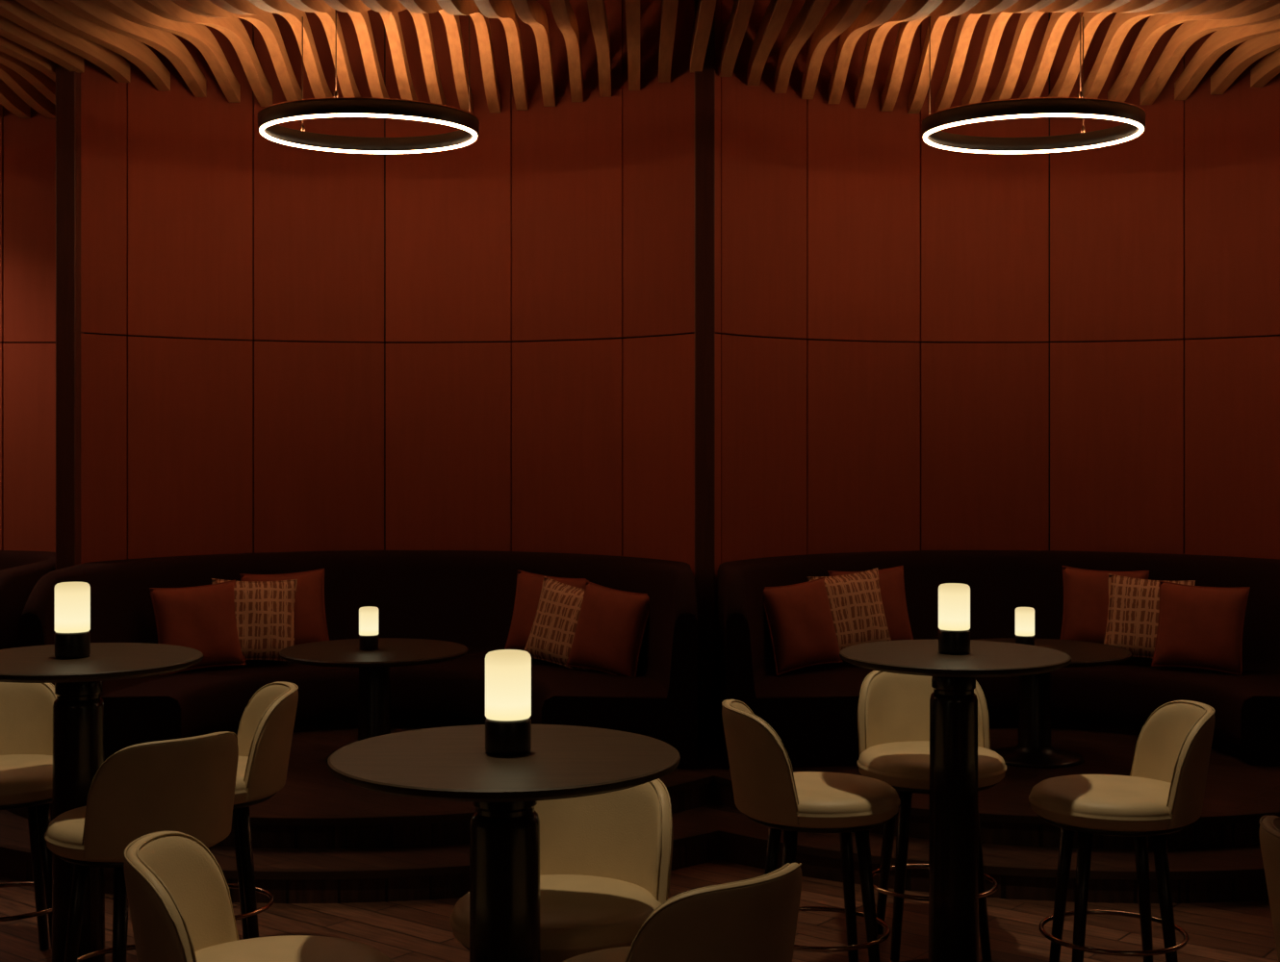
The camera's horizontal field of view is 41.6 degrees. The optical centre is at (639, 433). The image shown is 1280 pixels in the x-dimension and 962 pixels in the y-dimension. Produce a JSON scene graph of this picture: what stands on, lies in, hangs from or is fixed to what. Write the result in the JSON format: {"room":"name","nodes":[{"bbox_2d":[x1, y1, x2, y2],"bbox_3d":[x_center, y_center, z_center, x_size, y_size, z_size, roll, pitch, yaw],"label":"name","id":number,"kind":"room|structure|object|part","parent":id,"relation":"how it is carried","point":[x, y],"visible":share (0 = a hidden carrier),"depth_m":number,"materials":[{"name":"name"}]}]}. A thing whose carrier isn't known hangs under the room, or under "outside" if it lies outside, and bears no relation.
{"room":"cocktail lounge bar","nodes":[
{"label":"cocktail lounge bar","id":0,"kind":"room"},
{"bbox_2d":[0,802,1269,903],"bbox_3d":[0.319,1.670,7.889,12.651,0.120,3.422,0,0,0],"label":"step","id":1,"kind":"structure","parent":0,"point":[712,832],"depth_m":6.34,"materials":[{"name":"brown wood"}]},
{"bbox_2d":[0,860,1278,961],"bbox_3d":[0.319,1.755,3.550,12.651,0.050,12.100,0,0,0],"label":"floor","id":2,"kind":"structure","parent":0,"point":[407,931],"depth_m":5.91,"materials":[{"name":"brown wood"}]},
{"bbox_2d":[0,682,56,951],"bbox_3d":[-2.071,1.279,5.460,0.498,0.905,0.543,0,0,-28],"label":"bar stool","id":3,"kind":"object","parent":2,"relation":"on","point":[26,709],"visible":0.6,"depth_m":5.61,"materials":[{"name":"beige leather"}]},
{"bbox_3d":[-2.060,1.171,5.440,0.456,0.024,0.456,0,0,-28],"label":"seat","id":4,"kind":"part","parent":3,"relation":"part of","materials":[{"name":"black wood"}]},
{"bbox_3d":[-2.060,1.119,5.440,0.498,0.089,0.498,0,0,-28],"label":"seat","id":5,"kind":"part","parent":3,"relation":"part of","materials":[{"name":"beige leather"}]},
{"bbox_3d":[-2.152,0.988,5.614,0.459,0.325,0.198,0,0,-28],"label":"backrest","id":6,"kind":"part","parent":3,"relation":"part of","materials":[{"name":"beige leather"}]},
{"bbox_3d":[-2.005,1.447,5.610,0.043,0.569,0.101,0,0,23],"label":"leg","id":7,"kind":"part","parent":3,"relation":"part of","materials":[{"name":"black wood"}]},
{"bbox_3d":[-1.888,1.447,5.390,0.101,0.569,0.043,0,0,11],"label":"leg","id":8,"kind":"part","parent":3,"relation":"part of","materials":[{"name":"black wood"}]},
{"bbox_2d":[0,642,203,961],"bbox_3d":[-1.700,1.205,5.100,0.730,1.050,0.730,0,0,0],"label":"bar table","id":9,"kind":"object","parent":2,"relation":"on","point":[78,708],"visible":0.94,"depth_m":5.04,"materials":[{"name":"brown wood"}]},
{"bbox_2d":[54,582,90,659],"bbox_3d":[-1.722,0.567,5.110,0.103,0.225,0.103,0,0,0],"label":"table lamp","id":10,"kind":"object","parent":9,"relation":"on","point":[72,600],"visible":1,"depth_m":5.07,"materials":[{"name":"white glass"}]},
{"bbox_3d":[-1.722,0.528,5.110,0.103,0.147,0.103,0,0,0],"label":"lamp shade","id":11,"kind":"part","parent":10,"relation":"part of","materials":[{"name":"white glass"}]},
{"bbox_2d":[44,731,238,961],"bbox_3d":[-1.404,1.279,4.744,0.543,0.905,0.498,0,0,44],"label":"bar stool","id":12,"kind":"object","parent":2,"relation":"on","point":[184,785],"visible":0.94,"depth_m":4.55,"materials":[{"name":"beige leather"}]},
{"bbox_3d":[-1.599,1.447,4.753,0.101,0.569,0.043,0,0,-7],"label":"leg","id":13,"kind":"part","parent":12,"relation":"part of","materials":[{"name":"black wood"}]},
{"bbox_3d":[-1.419,1.447,4.581,0.043,0.569,0.101,0,0,5],"label":"leg","id":14,"kind":"part","parent":12,"relation":"part of","materials":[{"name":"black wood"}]},
{"bbox_3d":[-1.420,1.119,4.760,0.498,0.089,0.498,0,0,44],"label":"seat","id":15,"kind":"part","parent":12,"relation":"part of","materials":[{"name":"beige leather"}]},
{"bbox_3d":[-1.420,1.171,4.760,0.456,0.024,0.456,0,0,44],"label":"seat","id":16,"kind":"part","parent":12,"relation":"part of","materials":[{"name":"black wood"}]},
{"bbox_3d":[-1.278,0.988,4.624,0.198,0.325,0.459,0,0,44],"label":"backrest","id":17,"kind":"part","parent":12,"relation":"part of","materials":[{"name":"beige leather"}]},
{"bbox_2d":[123,831,392,961],"bbox_3d":[-0.758,1.279,3.398,0.543,0.905,0.498,0,0,-5],"label":"bar stool","id":18,"kind":"object","parent":2,"relation":"on","point":[181,908],"visible":1,"depth_m":3.48,"materials":[{"name":"beige leather"}]},
{"bbox_3d":[-0.931,0.988,3.384,0.198,0.325,0.459,0,0,-5],"label":"backrest","id":19,"kind":"part","parent":18,"relation":"part of","materials":[{"name":"beige leather"}]},
{"bbox_3d":[-0.735,1.119,3.400,0.498,0.089,0.498,0,0,-5],"label":"seat","id":20,"kind":"part","parent":18,"relation":"part of","materials":[{"name":"beige leather"}]},
{"bbox_2d":[227,682,298,940],"bbox_3d":[-1.379,1.279,5.427,0.543,0.905,0.498,0,0,-18],"label":"bar stool","id":21,"kind":"object","parent":2,"relation":"on","point":[267,724],"visible":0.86,"depth_m":5.33,"materials":[{"name":"beige leather"}]},
{"bbox_3d":[-1.322,1.447,5.581,0.043,0.569,0.101,0,0,21],"label":"leg","id":22,"kind":"part","parent":21,"relation":"part of","materials":[{"name":"black wood"}]},
{"bbox_3d":[-1.242,1.447,5.336,0.101,0.569,0.043,0,0,33],"label":"leg","id":23,"kind":"part","parent":21,"relation":"part of","materials":[{"name":"black wood"}]},
{"bbox_3d":[-1.400,1.119,5.420,0.498,0.089,0.498,0,0,-18],"label":"seat","id":24,"kind":"part","parent":21,"relation":"part of","materials":[{"name":"beige leather"}]},
{"bbox_3d":[-1.400,1.171,5.420,0.456,0.024,0.456,0,0,-18],"label":"seat","id":25,"kind":"part","parent":21,"relation":"part of","materials":[{"name":"black wood"}]},
{"bbox_3d":[-1.213,0.988,5.481,0.198,0.325,0.459,0,0,-18],"label":"backrest","id":26,"kind":"part","parent":21,"relation":"part of","materials":[{"name":"beige leather"}]},
{"bbox_2d":[327,724,680,961],"bbox_3d":[-0.286,1.205,3.570,0.742,1.050,0.742,0,0,0],"label":"bar table","id":27,"kind":"object","parent":2,"relation":"on","point":[447,763],"visible":0.99,"depth_m":3.50,"materials":[{"name":"brown wood"}]},
{"bbox_2d":[485,649,531,756],"bbox_3d":[-0.281,0.573,3.585,0.098,0.214,0.098,0,0,0],"label":"table lamp","id":28,"kind":"object","parent":27,"relation":"on","point":[507,672],"visible":1,"depth_m":3.54,"materials":[{"name":"white glass"}]},
{"bbox_3d":[-0.281,0.535,3.585,0.098,0.140,0.098,0,0,0],"label":"lamp shade","id":29,"kind":"part","parent":28,"relation":"part of","materials":[{"name":"white glass"}]},
{"bbox_2d":[449,778,672,961],"bbox_3d":[-0.181,1.279,3.921,0.498,0.905,0.543,0,0,23],"label":"bar stool","id":30,"kind":"object","parent":2,"relation":"on","point":[605,859],"visible":0.6,"depth_m":4.00,"materials":[{"name":"beige leather"}]},
{"bbox_3d":[-0.190,1.119,3.900,0.498,0.089,0.498,0,0,23],"label":"seat","id":31,"kind":"part","parent":30,"relation":"part of","materials":[{"name":"beige leather"}]},
{"bbox_3d":[-0.114,0.988,4.081,0.459,0.325,0.198,0,0,23],"label":"backrest","id":32,"kind":"part","parent":30,"relation":"part of","materials":[{"name":"beige leather"}]},
{"bbox_2d":[562,863,802,961],"bbox_3d":[0.048,1.279,3.314,0.543,0.905,0.498,0,0,45],"label":"bar stool","id":33,"kind":"object","parent":2,"relation":"on","point":[755,919],"visible":1,"depth_m":3.08,"materials":[{"name":"beige leather"}]},
{"bbox_3d":[0.032,1.119,3.330,0.498,0.089,0.498,0,0,-45],"label":"seat","id":34,"kind":"part","parent":33,"relation":"part of","materials":[{"name":"beige leather"}]},
{"bbox_2d":[721,699,900,961],"bbox_3d":[0.522,1.279,5.147,0.543,0.905,0.498,0,0,-7],"label":"bar stool","id":35,"kind":"object","parent":2,"relation":"on","point":[766,789],"visible":0.98,"depth_m":5.00,"materials":[{"name":"beige leather"}]},
{"bbox_3d":[0.350,0.988,5.127,0.198,0.325,0.459,0,0,-7],"label":"backrest","id":36,"kind":"part","parent":35,"relation":"part of","materials":[{"name":"beige leather"}]},
{"bbox_3d":[0.406,1.447,5.263,0.101,0.569,0.043,0,0,44],"label":"leg","id":37,"kind":"part","parent":35,"relation":"part of","materials":[{"name":"black wood"}]},
{"bbox_3d":[0.437,1.447,5.008,0.043,0.569,0.101,0,0,32],"label":"leg","id":38,"kind":"part","parent":35,"relation":"part of","materials":[{"name":"black wood"}]},
{"bbox_3d":[0.545,1.171,5.150,0.456,0.024,0.456,0,0,-7],"label":"seat","id":39,"kind":"part","parent":35,"relation":"part of","materials":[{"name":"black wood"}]},
{"bbox_3d":[0.545,1.119,5.150,0.498,0.089,0.498,0,0,-7],"label":"seat","id":40,"kind":"part","parent":35,"relation":"part of","materials":[{"name":"beige leather"}]},
{"bbox_3d":[0.653,1.447,5.292,0.043,0.569,0.101,0,0,32],"label":"leg","id":41,"kind":"part","parent":35,"relation":"part of","materials":[{"name":"black wood"}]},
{"bbox_3d":[0.684,1.447,5.037,0.101,0.569,0.043,0,0,44],"label":"leg","id":42,"kind":"part","parent":35,"relation":"part of","materials":[{"name":"black wood"}]},
{"bbox_2d":[857,670,1006,961],"bbox_3d":[0.982,1.279,5.703,0.498,0.905,0.543,0,0,-2],"label":"bar stool","id":43,"kind":"object","parent":2,"relation":"on","point":[893,709],"visible":0.61,"depth_m":5.78,"materials":[{"name":"beige leather"}]},
{"bbox_3d":[0.851,1.447,5.800,0.101,0.569,0.043,0,0,37],"label":"leg","id":44,"kind":"part","parent":43,"relation":"part of","materials":[{"name":"black wood"}]},
{"bbox_3d":[0.858,1.447,5.552,0.101,0.569,0.043,0,0,-41],"label":"leg","id":45,"kind":"part","parent":43,"relation":"part of","materials":[{"name":"black wood"}]},
{"bbox_3d":[0.977,0.988,5.877,0.459,0.325,0.198,0,0,-2],"label":"backrest","id":46,"kind":"part","parent":43,"relation":"part of","materials":[{"name":"beige leather"}]},
{"bbox_3d":[0.983,1.119,5.680,0.498,0.089,0.498,0,0,-2],"label":"seat","id":47,"kind":"part","parent":43,"relation":"part of","materials":[{"name":"beige leather"}]},
{"bbox_3d":[0.983,1.171,5.680,0.456,0.024,0.456,0,0,-2],"label":"seat","id":48,"kind":"part","parent":43,"relation":"part of","materials":[{"name":"black wood"}]},
{"bbox_3d":[1.115,1.447,5.560,0.101,0.569,0.043,0,0,37],"label":"leg","id":49,"kind":"part","parent":43,"relation":"part of","materials":[{"name":"black wood"}]},
{"bbox_2d":[839,640,1071,961],"bbox_3d":[0.978,1.208,5.250,0.710,1.043,0.710,0,0,0],"label":"bar table","id":50,"kind":"object","parent":2,"relation":"on","point":[954,795],"visible":0.99,"depth_m":5.18,"materials":[{"name":"brown wood"}]},
{"bbox_2d":[938,583,970,654],"bbox_3d":[0.981,0.580,5.260,0.098,0.214,0.098,0,0,0],"label":"table lamp","id":51,"kind":"object","parent":50,"relation":"on","point":[954,599],"visible":1,"depth_m":5.22,"materials":[{"name":"white glass"}]},
{"bbox_3d":[0.981,0.542,5.260,0.098,0.140,0.098,0,0,0],"label":"lamp shade","id":52,"kind":"part","parent":51,"relation":"part of","materials":[{"name":"white glass"}]},
{"bbox_2d":[1028,700,1215,961],"bbox_3d":[1.458,1.279,5.109,0.543,0.905,0.498,0,0,2],"label":"bar stool","id":53,"kind":"object","parent":2,"relation":"on","point":[1163,794],"visible":1,"depth_m":4.98,"materials":[{"name":"beige leather"}]},
{"bbox_3d":[1.315,1.447,5.242,0.043,0.569,0.101,0,0,-37],"label":"leg","id":54,"kind":"part","parent":53,"relation":"part of","materials":[{"name":"black wood"}]},
{"bbox_3d":[1.307,1.447,4.985,0.043,0.569,0.101,0,0,41],"label":"leg","id":55,"kind":"part","parent":53,"relation":"part of","materials":[{"name":"black wood"}]},
{"bbox_3d":[1.435,1.119,5.110,0.498,0.089,0.498,0,0,2],"label":"seat","id":56,"kind":"part","parent":53,"relation":"part of","materials":[{"name":"beige leather"}]},
{"bbox_3d":[1.435,1.171,5.110,0.456,0.024,0.456,0,0,2],"label":"seat","id":57,"kind":"part","parent":53,"relation":"part of","materials":[{"name":"black wood"}]},
{"bbox_3d":[1.563,1.447,5.235,0.043,0.569,0.101,0,0,41],"label":"leg","id":58,"kind":"part","parent":53,"relation":"part of","materials":[{"name":"black wood"}]},
{"bbox_3d":[1.555,1.447,4.978,0.043,0.569,0.101,0,0,-37],"label":"leg","id":59,"kind":"part","parent":53,"relation":"part of","materials":[{"name":"black wood"}]},
{"bbox_3d":[1.631,0.988,5.104,0.198,0.325,0.459,0,0,2],"label":"backrest","id":60,"kind":"part","parent":53,"relation":"part of","materials":[{"name":"beige leather"}]},
{"bbox_2d":[1259,816,1279,961],"bbox_3d":[1.577,1.279,3.502,0.543,0.905,0.498,0,0,6],"label":"bar stool","id":61,"kind":"object","parent":2,"relation":"on","point":[1269,828],"visible":1,"depth_m":3.52,"materials":[{"name":"beige leather"}]},
{"bbox_2d":[0,0,1279,733],"bbox_3d":[0.278,-0.320,8.824,12.570,4.100,0.952,0,0,0],"label":"wall","id":62,"kind":"structure","parent":0,"point":[487,344],"depth_m":9.07,"materials":[{"name":"brown wood"}]},
{"bbox_2d":[55,63,83,569],"bbox_3d":[-2.818,-0.320,8.780,0.097,4.100,1.040,0,0,0],"label":"column","id":63,"kind":"structure","parent":62,"relation":"attached to","point":[68,332],"depth_m":8.26,"materials":[{"name":"brown wood"}]},
{"bbox_2d":[693,0,715,737],"bbox_3d":[0.319,-0.320,8.780,0.097,4.100,1.040,0,0,0],"label":"column","id":64,"kind":"structure","parent":62,"relation":"attached to","point":[704,80],"depth_m":8.26,"materials":[{"name":"brown wood"}]},
{"bbox_2d":[0,0,1279,118],"bbox_3d":[0.275,-1.929,3.379,12.524,0.418,11.719,0,0,0],"label":"ceiling","id":65,"kind":"structure","parent":0,"point":[36,36],"depth_m":8.30,"materials":[{"name":"brown wood"}]},
{"bbox_2d":[257,9,479,153],"bbox_3d":[-1.280,-1.727,7.970,1.034,0.646,1.034,0,0,0],"label":"ring pendant light","id":66,"kind":"object","parent":65,"relation":"hanging from","point":[268,116],"visible":1,"depth_m":7.76,"materials":[{"name":"black metal"},{"name":"glowing white plastic diffuser"},{"name":"wire"}]},
{"bbox_2d":[259,113,477,153],"bbox_3d":[-1.280,-1.413,7.970,1.015,0.018,1.015,0,0,0],"label":"diffuser","id":67,"kind":"object","parent":66,"relation":"attached to","point":[268,119],"depth_m":8.19,"materials":[{"name":"white plastic"}]},
{"bbox_2d":[921,12,1146,153],"bbox_3d":[1.854,-1.732,7.970,1.034,0.656,1.034,0,0,0],"label":"ring pendant light","id":68,"kind":"object","parent":65,"relation":"hanging from","point":[1134,115],"visible":0.99,"depth_m":7.78,"materials":[{"name":"black metal"},{"name":"glowing plastic diffuser"},{"name":"wire"}]},
{"bbox_2d":[922,113,1143,153],"bbox_3d":[1.854,-1.413,7.970,1.015,0.018,1.015,0,0,0],"label":"diffuser","id":69,"kind":"object","parent":68,"relation":"attached to","point":[1136,119],"depth_m":8.18,"materials":[{"name":"white plastic"}]},
{"bbox_2d":[6,727,1279,848],"bbox_3d":[0.319,1.550,8.054,12.651,0.120,3.092,0,0,0],"label":"platform","id":70,"kind":"object","parent":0,"point":[314,808],"visible":0.23,"depth_m":6.75,"materials":[{"name":"brown wood"}]},
{"bbox_2d":[0,550,55,649],"bbox_3d":[-4.387,1.065,8.350,3.010,0.850,1.770,0,0,0],"label":"banquette","id":71,"kind":"object","parent":70,"relation":"on","point":[20,571],"visible":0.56,"depth_m":7.85,"materials":[{"name":"brown fabric"}]},
{"bbox_2d":[18,550,697,768],"bbox_3d":[-1.250,1.065,8.346,3.010,0.850,1.761,0,0,0],"label":"banquette","id":72,"kind":"object","parent":70,"relation":"on","point":[466,598],"visible":0.66,"depth_m":8.35,"materials":[{"name":"brown fabric"}]},
{"bbox_2d":[149,580,246,675],"bbox_3d":[-2.194,0.965,8.362,0.456,0.446,0.193,0,0,-32],"label":"cushion","id":73,"kind":"object","parent":72,"relation":"on","point":[202,619],"visible":0.83,"depth_m":8.31,"materials":[{"name":"fabric"}]},
{"bbox_2d":[211,578,297,662],"bbox_3d":[-1.953,0.949,8.521,0.441,0.429,0.166,0,0,-18],"label":"patterned cushion","id":74,"kind":"object","parent":72,"relation":"on","point":[264,610],"visible":0.79,"depth_m":8.49,"materials":[{"name":"brown fabric"}]},
{"bbox_2d":[239,568,329,645],"bbox_3d":[-1.830,0.930,8.701,0.451,0.439,0.194,0,0,-22],"label":"cushion","id":75,"kind":"object","parent":72,"relation":"on","point":[310,625],"visible":0.5,"depth_m":8.69,"materials":[{"name":"fabric"}]},
{"bbox_2d":[504,569,588,650],"bbox_3d":[-0.472,0.945,8.701,0.463,0.453,0.194,0,0,23],"label":"cushion","id":76,"kind":"object","parent":72,"relation":"on","point":[528,589],"visible":0.44,"depth_m":8.69,"materials":[{"name":"fabric"}]},
{"bbox_2d":[524,576,589,669],"bbox_3d":[-0.375,0.974,8.520,0.488,0.474,0.169,0,0,32],"label":"patterned cushion","id":77,"kind":"object","parent":72,"relation":"on","point":[550,639],"visible":0.68,"depth_m":8.50,"materials":[{"name":"brown fabric"}]},
{"bbox_2d":[565,581,649,677],"bbox_3d":[-0.147,0.975,8.300,0.481,0.466,0.196,0,0,35],"label":"cushion","id":78,"kind":"object","parent":72,"relation":"on","point":[608,637],"visible":1,"depth_m":8.22,"materials":[{"name":"fabric"}]},
{"bbox_2d":[279,638,468,762],"bbox_3d":[-1.214,1.240,7.700,0.854,0.500,0.854,0,0,0],"label":"table","id":79,"kind":"object","parent":70,"relation":"on","point":[374,691],"visible":0.75,"depth_m":7.63,"materials":[{"name":"brown wood"}]},
{"bbox_2d":[358,606,378,650],"bbox_3d":[-1.240,0.893,7.700,0.088,0.193,0.088,0,0,0],"label":"table lamp","id":80,"kind":"object","parent":79,"relation":"on","point":[369,615],"visible":1,"depth_m":7.66,"materials":[{"name":"white glass"}]},
{"bbox_3d":[-1.240,0.860,7.700,0.088,0.126,0.088,0,0,0],"label":"lamp shade","id":81,"kind":"part","parent":80,"relation":"part of","materials":[{"name":"white glass"}]},
{"bbox_2d":[717,550,1279,768],"bbox_3d":[1.887,1.065,8.346,3.010,0.850,1.761,0,0,0],"label":"banquette","id":82,"kind":"object","parent":70,"relation":"on","point":[812,710],"visible":0.51,"depth_m":8.36,"materials":[{"name":"brown fabric"}]},
{"bbox_2d":[763,576,843,675],"bbox_3d":[0.793,0.951,8.321,0.460,0.453,0.196,0,0,-38],"label":"cushion","id":83,"kind":"object","parent":82,"relation":"on","point":[799,620],"visible":0.98,"depth_m":8.24,"materials":[{"name":"fabric"}]},
{"bbox_2d":[807,568,891,651],"bbox_3d":[1.066,0.915,8.521,0.453,0.442,0.166,0,0,-27],"label":"patterned cushion","id":84,"kind":"object","parent":82,"relation":"on","point":[855,600],"visible":0.7,"depth_m":8.48,"materials":[{"name":"brown fabric"}]},
{"bbox_2d":[827,565,913,640],"bbox_3d":[1.198,0.915,8.701,0.451,0.439,0.194,0,0,-20],"label":"cushion","id":85,"kind":"object","parent":82,"relation":"on","point":[891,580],"visible":0.45,"depth_m":8.68,"materials":[{"name":"fabric"}]},
{"bbox_2d":[1060,565,1149,643],"bbox_3d":[2.395,0.915,8.698,0.438,0.439,0.204,0,0,21],"label":"cushion","id":86,"kind":"object","parent":82,"relation":"on","point":[1086,592],"visible":0.55,"depth_m":8.67,"materials":[{"name":"fabric"}]},
{"bbox_2d":[1103,573,1195,658],"bbox_3d":[2.577,0.942,8.541,0.448,0.436,0.166,0,0,22],"label":"patterned cushion","id":87,"kind":"object","parent":82,"relation":"on","point":[1134,603],"visible":0.62,"depth_m":8.52,"materials":[{"name":"brown fabric"}]},
{"bbox_2d":[1151,580,1250,675],"bbox_3d":[2.775,0.963,8.341,0.451,0.439,0.193,0,0,31],"label":"cushion","id":88,"kind":"object","parent":82,"relation":"on","point":[1199,627],"visible":1,"depth_m":8.28,"materials":[{"name":"fabric"}]},
{"bbox_2d":[970,638,1131,768],"bbox_3d":[1.804,1.240,7.700,0.854,0.500,0.854,0,0,0],"label":"table","id":89,"kind":"object","parent":70,"relation":"on","point":[1034,749],"visible":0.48,"depth_m":7.63,"materials":[{"name":"brown wood"}]},
{"bbox_2d":[1015,607,1034,645],"bbox_3d":[1.755,0.893,7.680,0.088,0.193,0.088,0,0,0],"label":"table lamp","id":90,"kind":"object","parent":89,"relation":"on","point":[1024,616],"visible":0.78,"depth_m":7.64,"materials":[{"name":"white glass"}]}
]}

